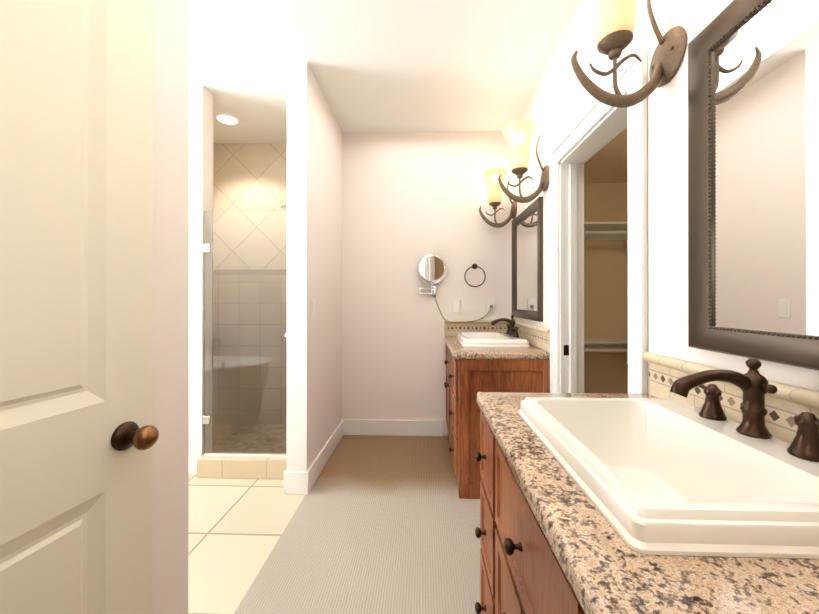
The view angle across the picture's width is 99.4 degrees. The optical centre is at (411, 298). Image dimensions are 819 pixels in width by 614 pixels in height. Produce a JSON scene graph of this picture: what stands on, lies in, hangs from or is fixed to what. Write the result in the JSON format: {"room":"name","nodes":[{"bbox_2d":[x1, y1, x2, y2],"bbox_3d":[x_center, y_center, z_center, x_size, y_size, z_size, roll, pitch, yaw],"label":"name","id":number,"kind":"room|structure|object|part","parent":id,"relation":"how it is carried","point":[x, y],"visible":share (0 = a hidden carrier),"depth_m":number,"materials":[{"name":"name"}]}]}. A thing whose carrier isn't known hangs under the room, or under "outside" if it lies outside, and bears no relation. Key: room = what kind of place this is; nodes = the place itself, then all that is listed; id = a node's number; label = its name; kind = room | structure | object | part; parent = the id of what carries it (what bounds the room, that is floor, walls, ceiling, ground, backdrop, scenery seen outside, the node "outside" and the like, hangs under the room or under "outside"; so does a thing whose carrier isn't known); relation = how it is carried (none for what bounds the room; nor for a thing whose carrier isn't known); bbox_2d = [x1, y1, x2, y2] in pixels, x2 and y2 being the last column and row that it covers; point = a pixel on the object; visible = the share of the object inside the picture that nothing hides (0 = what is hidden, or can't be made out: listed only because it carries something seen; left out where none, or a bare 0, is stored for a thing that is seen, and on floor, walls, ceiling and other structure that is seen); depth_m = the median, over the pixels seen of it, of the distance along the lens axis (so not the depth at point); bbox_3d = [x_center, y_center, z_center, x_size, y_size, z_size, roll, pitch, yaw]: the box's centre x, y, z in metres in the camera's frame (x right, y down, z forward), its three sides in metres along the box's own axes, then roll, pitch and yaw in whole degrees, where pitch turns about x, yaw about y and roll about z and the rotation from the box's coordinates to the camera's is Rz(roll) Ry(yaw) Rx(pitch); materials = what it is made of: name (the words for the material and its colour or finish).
{"room":"bathroom","nodes":[
{"label":"bathroom","id":0,"kind":"room"},
{"bbox_2d":[189,85,212,454],"bbox_3d":[-2.342,-0.135,2.538,1.730,2.740,0.120,0,0,2],"label":"wall","id":1,"kind":"structure","parent":0,"point":[200,150],"depth_m":2.45,"materials":[{"name":"paint"}]},
{"bbox_2d":[189,454,201,474],"bbox_3d":[-2.345,1.165,2.467,1.730,0.140,0.016,0,0,2],"label":"baseboard","id":2,"kind":"structure","parent":1,"relation":"attached to","point":[193,458],"depth_m":2.43,"materials":[{"name":"white wood"}]},
{"bbox_2d":[213,96,213,210],"bbox_3d":[-1.765,-0.135,2.584,0.580,2.740,0.012,0,0,2],"label":"tiled wall","id":3,"kind":"structure","parent":1,"relation":"attached to","point":[213,153],"depth_m":2.58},
{"bbox_2d":[197,455,285,478],"bbox_3d":[-1.132,1.169,2.434,0.695,0.130,0.120,0,0,2],"label":"sill","id":4,"kind":"structure","parent":1,"relation":"attached to","point":[249,467],"depth_m":2.38,"materials":[{"name":"tile"}]},
{"bbox_2d":[202,210,286,456],"bbox_3d":[-1.141,0.244,2.436,0.662,1.719,0.076,0,0,2],"label":"door glass","id":5,"kind":"object","parent":4,"relation":"on","point":[245,374],"visible":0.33,"depth_m":2.43,"materials":[{"name":"clear glass"}]},
{"bbox_2d":[188,474,304,613],"bbox_3d":[-2.087,1.255,0.165,2.700,0.050,4.800,0,0,2],"label":"floor","id":6,"kind":"structure","parent":0,"point":[236,528],"depth_m":1.82,"materials":[{"name":"beige tile"}]},
{"bbox_2d":[152,0,341,613],"bbox_3d":[-0.749,-0.137,1.648,0.125,2.740,3.350,0,0,2],"label":"wall","id":7,"kind":"structure","parent":0,"point":[170,302],"depth_m":1.06,"materials":[{"name":"paint"}]},
{"bbox_2d":[284,471,308,494],"bbox_3d":[-0.730,1.164,2.193,0.157,0.140,0.017,0,0,2],"label":"baseboard","id":8,"kind":"structure","parent":7,"relation":"attached to","point":[296,482],"depth_m":2.18,"materials":[{"name":"white wood"}]},
{"bbox_2d":[286,61,306,471],"bbox_3d":[-0.730,-0.136,2.201,0.129,2.740,0.005,0,0,2],"label":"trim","id":9,"kind":"structure","parent":7,"relation":"attached to","point":[296,440],"depth_m":2.20,"materials":[{"name":"white paint"}]},
{"bbox_2d":[307,420,342,491],"bbox_3d":[-0.644,1.165,2.670,0.016,0.140,0.943,0,0,2],"label":"baseboard","id":10,"kind":"structure","parent":7,"relation":"attached to","point":[317,466],"depth_m":2.54,"materials":[{"name":"white wood"}]},
{"bbox_3d":[-0.775,-0.135,2.905,0.012,2.740,0.840,0,0,2],"label":"shower wall tile","id":11,"kind":"structure","parent":7,"relation":"attached to","visible":0},
{"bbox_2d":[279,204,286,209],"bbox_3d":[-0.918,-0.764,2.751,0.262,0.181,0.104,0,0,2],"label":"shower head","id":12,"kind":"object","parent":11,"relation":"attached to","point":[284,207],"visible":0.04,"depth_m":2.72,"materials":[{"name":"silver metal"}]},
{"bbox_2d":[214,142,286,210],"bbox_3d":[-0.621,-0.134,3.380,3.054,2.740,0.120,0,0,2],"label":"wall","id":13,"kind":"structure","parent":0,"point":[250,176],"depth_m":3.35,"materials":[{"name":"tile"}]},
{"bbox_2d":[234,435,480,613],"bbox_3d":[0.977,1.256,0.536,3.400,0.050,5.750,0,0,2],"label":"floor carpet","id":14,"kind":"object","parent":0,"point":[379,524],"depth_m":1.76,"materials":[{"name":"beige carpet"}]},
{"bbox_2d":[444,320,549,498],"bbox_3d":[0.567,0.712,2.620,0.629,1.046,0.995,0,0,2],"label":"bathroom vanity","id":15,"kind":"object","parent":14,"relation":"on","point":[471,372],"visible":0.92,"depth_m":2.15,"materials":[{"name":"brown wood"}]},
{"bbox_2d":[456,332,529,346],"bbox_3d":[0.593,0.370,2.677,0.460,0.171,0.570,0,0,2],"label":"sink","id":16,"kind":"object","parent":15,"relation":"in","point":[484,339],"visible":0.56,"depth_m":2.41,"materials":[{"name":"ceramic"}]},
{"bbox_2d":[491,315,519,336],"bbox_3d":[0.704,0.206,2.674,0.193,0.157,0.322,0,0,2],"label":"faucet","id":17,"kind":"object","parent":16,"relation":"on","point":[512,329],"visible":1,"depth_m":2.66,"materials":[{"name":"brown metal"}]},
{"bbox_2d":[475,404,582,613],"bbox_3d":[0.496,0.800,0.579,0.626,0.860,1.293,0,0,2],"label":"bathroom vanity","id":18,"kind":"object","parent":14,"relation":"on","point":[520,573],"depth_m":0.80,"materials":[{"name":"brown wood"}]},
{"bbox_2d":[477,392,818,613],"bbox_3d":[0.507,0.351,0.583,0.607,0.040,1.300,0,0,2],"label":"countertop","id":19,"kind":"structure","parent":18,"relation":"on","point":[606,576],"depth_m":0.43,"materials":[{"name":"beige stone"}]},
{"bbox_2d":[518,397,818,558],"bbox_3d":[0.527,0.366,0.724,0.460,0.171,0.570,0,0,2],"label":"sink","id":20,"kind":"object","parent":19,"relation":"in","point":[661,476],"visible":1,"depth_m":0.65,"materials":[{"name":"ceramic"}]},
{"bbox_2d":[670,358,818,461],"bbox_3d":[0.637,0.202,0.721,0.193,0.157,0.322,0,0,2],"label":"faucet","id":21,"kind":"object","parent":20,"relation":"on","point":[753,385],"visible":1,"depth_m":0.71,"materials":[{"name":"brown metal"}]},
{"bbox_2d":[189,0,579,142],"bbox_3d":[-0.371,-1.559,0.638,6.100,0.100,5.850,0,0,2],"label":"ceiling","id":22,"kind":"structure","parent":0,"point":[385,66],"depth_m":2.18,"materials":[{"name":"paint"}]},
{"bbox_2d":[216,113,238,124],"bbox_3d":[-1.544,-1.498,2.904,0.170,0.012,0.170,0,0,2],"label":"recessed light","id":23,"kind":"object","parent":22,"relation":"in","point":[227,119],"depth_m":2.89,"materials":[{"name":"white glass"}]},
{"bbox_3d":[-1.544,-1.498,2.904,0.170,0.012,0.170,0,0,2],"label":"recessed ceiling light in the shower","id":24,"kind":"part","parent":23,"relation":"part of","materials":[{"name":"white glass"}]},
{"bbox_2d":[342,131,511,435],"bbox_3d":[0.134,-0.134,3.194,1.534,2.740,0.120,0,0,2],"label":"wall","id":25,"kind":"structure","parent":0,"point":[410,200],"depth_m":3.14,"materials":[{"name":"paint"}]},
{"bbox_2d":[342,419,443,435],"bbox_3d":[-0.175,1.166,3.134,0.920,0.140,0.016,0,0,2],"label":"baseboard","id":26,"kind":"structure","parent":25,"relation":"attached to","point":[393,427],"depth_m":3.12,"materials":[{"name":"white wood"}]},
{"bbox_2d":[417,254,446,296],"bbox_3d":[0.176,-0.203,3.090,0.267,0.378,0.080,0,0,-6],"label":"makeup mirror","id":27,"kind":"object","parent":25,"relation":"attached to","point":[431,269],"visible":0.98,"depth_m":3.06,"materials":[{"name":"silver metal"}]},
{"bbox_2d":[434,296,492,322],"bbox_3d":[0.460,0.098,3.093,0.520,0.237,0.043,0,0,2],"label":"cord","id":28,"kind":"object","parent":27,"relation":"attached to","point":[491,306],"visible":0.96,"depth_m":3.08,"materials":[{"name":"grey plastic"}]},
{"bbox_2d":[452,299,460,311],"bbox_3d":[0.400,0.066,3.119,0.072,0.116,0.009,0,0,2],"label":"light switch","id":29,"kind":"object","parent":25,"relation":"attached to","point":[456,305],"visible":1,"depth_m":3.12,"materials":[{"name":"white plastic"}]},
{"bbox_2d":[464,263,485,286],"bbox_3d":[0.562,-0.207,3.098,0.190,0.214,0.042,0,0,2],"label":"ring fixture","id":30,"kind":"object","parent":25,"relation":"attached to","point":[474,266],"visible":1,"depth_m":3.08,"materials":[{"name":"brown metal"}]},
{"bbox_2d":[487,298,494,310],"bbox_3d":[0.708,0.056,3.109,0.072,0.116,0.008,0,0,2],"label":"electrical outlet","id":31,"kind":"object","parent":25,"relation":"attached to","point":[490,301],"visible":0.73,"depth_m":3.11,"materials":[{"name":"white plastic"}]},
{"bbox_2d":[584,183,627,392],"bbox_3d":[1.882,-0.014,3.254,1.716,2.500,0.120,0,0,2],"label":"wall","id":32,"kind":"structure","parent":0,"point":[605,288],"depth_m":3.20,"materials":[{"name":"paint"}]},
{"bbox_2d":[584,221,627,253],"bbox_3d":[1.819,-0.523,3.047,1.582,0.241,0.299,0,0,2],"label":"closet shelf","id":33,"kind":"object","parent":32,"relation":"attached to","point":[604,231],"visible":0.23,"depth_m":3.05,"materials":[{"name":"wood"}]},
{"bbox_2d":[584,337,627,363],"bbox_3d":[1.819,0.477,3.045,1.582,0.241,0.299,0,0,2],"label":"closet shelf","id":34,"kind":"object","parent":32,"relation":"attached to","point":[605,344],"visible":0.08,"depth_m":3.02,"materials":[{"name":"wood"}]},
{"bbox_2d":[584,127,627,182],"bbox_3d":[1.780,-1.116,2.019,1.596,0.100,2.360,0,0,2],"label":"ceiling","id":35,"kind":"structure","parent":0,"point":[607,163],"depth_m":2.74,"materials":[{"name":"paint"}]},
{"bbox_2d":[512,0,818,393],"bbox_3d":[0.868,-0.140,0.448,0.120,2.740,5.560,0,0,2],"label":"wall","id":36,"kind":"structure","parent":0,"point":[667,136],"depth_m":1.17,"materials":[{"name":"paint"}]},
{"bbox_2d":[479,168,516,227],"bbox_3d":[0.740,-0.859,3.030,0.310,0.482,0.220,0,0,2],"label":"sconce","id":37,"kind":"object","parent":36,"relation":"attached to","point":[491,176],"visible":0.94,"depth_m":2.99,"materials":[{"name":"glass"}]},
{"bbox_2d":[498,120,549,202],"bbox_3d":[0.713,-0.861,2.250,0.310,0.482,0.220,0,0,2],"label":"sconce","id":38,"kind":"object","parent":36,"relation":"attached to","point":[518,135],"visible":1,"depth_m":2.21,"materials":[{"name":"glass"}]},
{"bbox_2d":[512,197,542,321],"bbox_3d":[0.866,-0.260,2.657,0.032,0.830,0.708,0,0,2],"label":"mirror","id":39,"kind":"object","parent":36,"relation":"attached to","point":[527,262],"visible":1,"depth_m":2.58,"materials":[{"name":"brown metal"}]},
{"bbox_2d":[564,345,568,354],"bbox_3d":[0.891,0.298,2.003,0.030,0.060,0.002,0,0,2],"label":"strike plate","id":40,"kind":"object","parent":36,"relation":"attached to","point":[566,349],"visible":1,"depth_m":2.00,"materials":[{"name":"brown metal"}]},
{"bbox_2d":[550,48,647,393],"bbox_3d":[0.902,0.173,1.666,0.159,2.120,0.890,0,0,2],"label":"door frame","id":41,"kind":"structure","parent":36,"relation":"attached to","point":[595,128],"depth_m":1.80,"materials":[{"name":"white wood"}]},
{"bbox_2d":[571,0,686,107],"bbox_3d":[0.675,-0.863,1.129,0.310,0.482,0.220,0,0,2],"label":"sconce","id":42,"kind":"object","parent":36,"relation":"attached to","point":[614,23],"visible":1,"depth_m":1.12,"materials":[{"name":"metal"}]},
{"bbox_2d":[688,0,818,369],"bbox_3d":[0.798,-0.299,0.653,0.032,0.880,0.705,0,0,2],"label":"mirror","id":43,"kind":"object","parent":36,"relation":"attached to","point":[753,178],"visible":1,"depth_m":0.82,"materials":[{"name":"brown metal"}]},
{"bbox_3d":[-2.025,-0.141,-0.044,2.540,2.740,0.120,0,0,2],"label":"wall","id":44,"kind":"structure","parent":0,"visible":0},
{"bbox_2d":[0,0,158,613],"bbox_3d":[-0.617,0.211,0.385,0.206,2.022,0.760,0,0,2],"label":"entry door","id":45,"kind":"structure","parent":44,"relation":"in","point":[79,434],"depth_m":0.62,"materials":[{"name":"white wood"}]}
]}

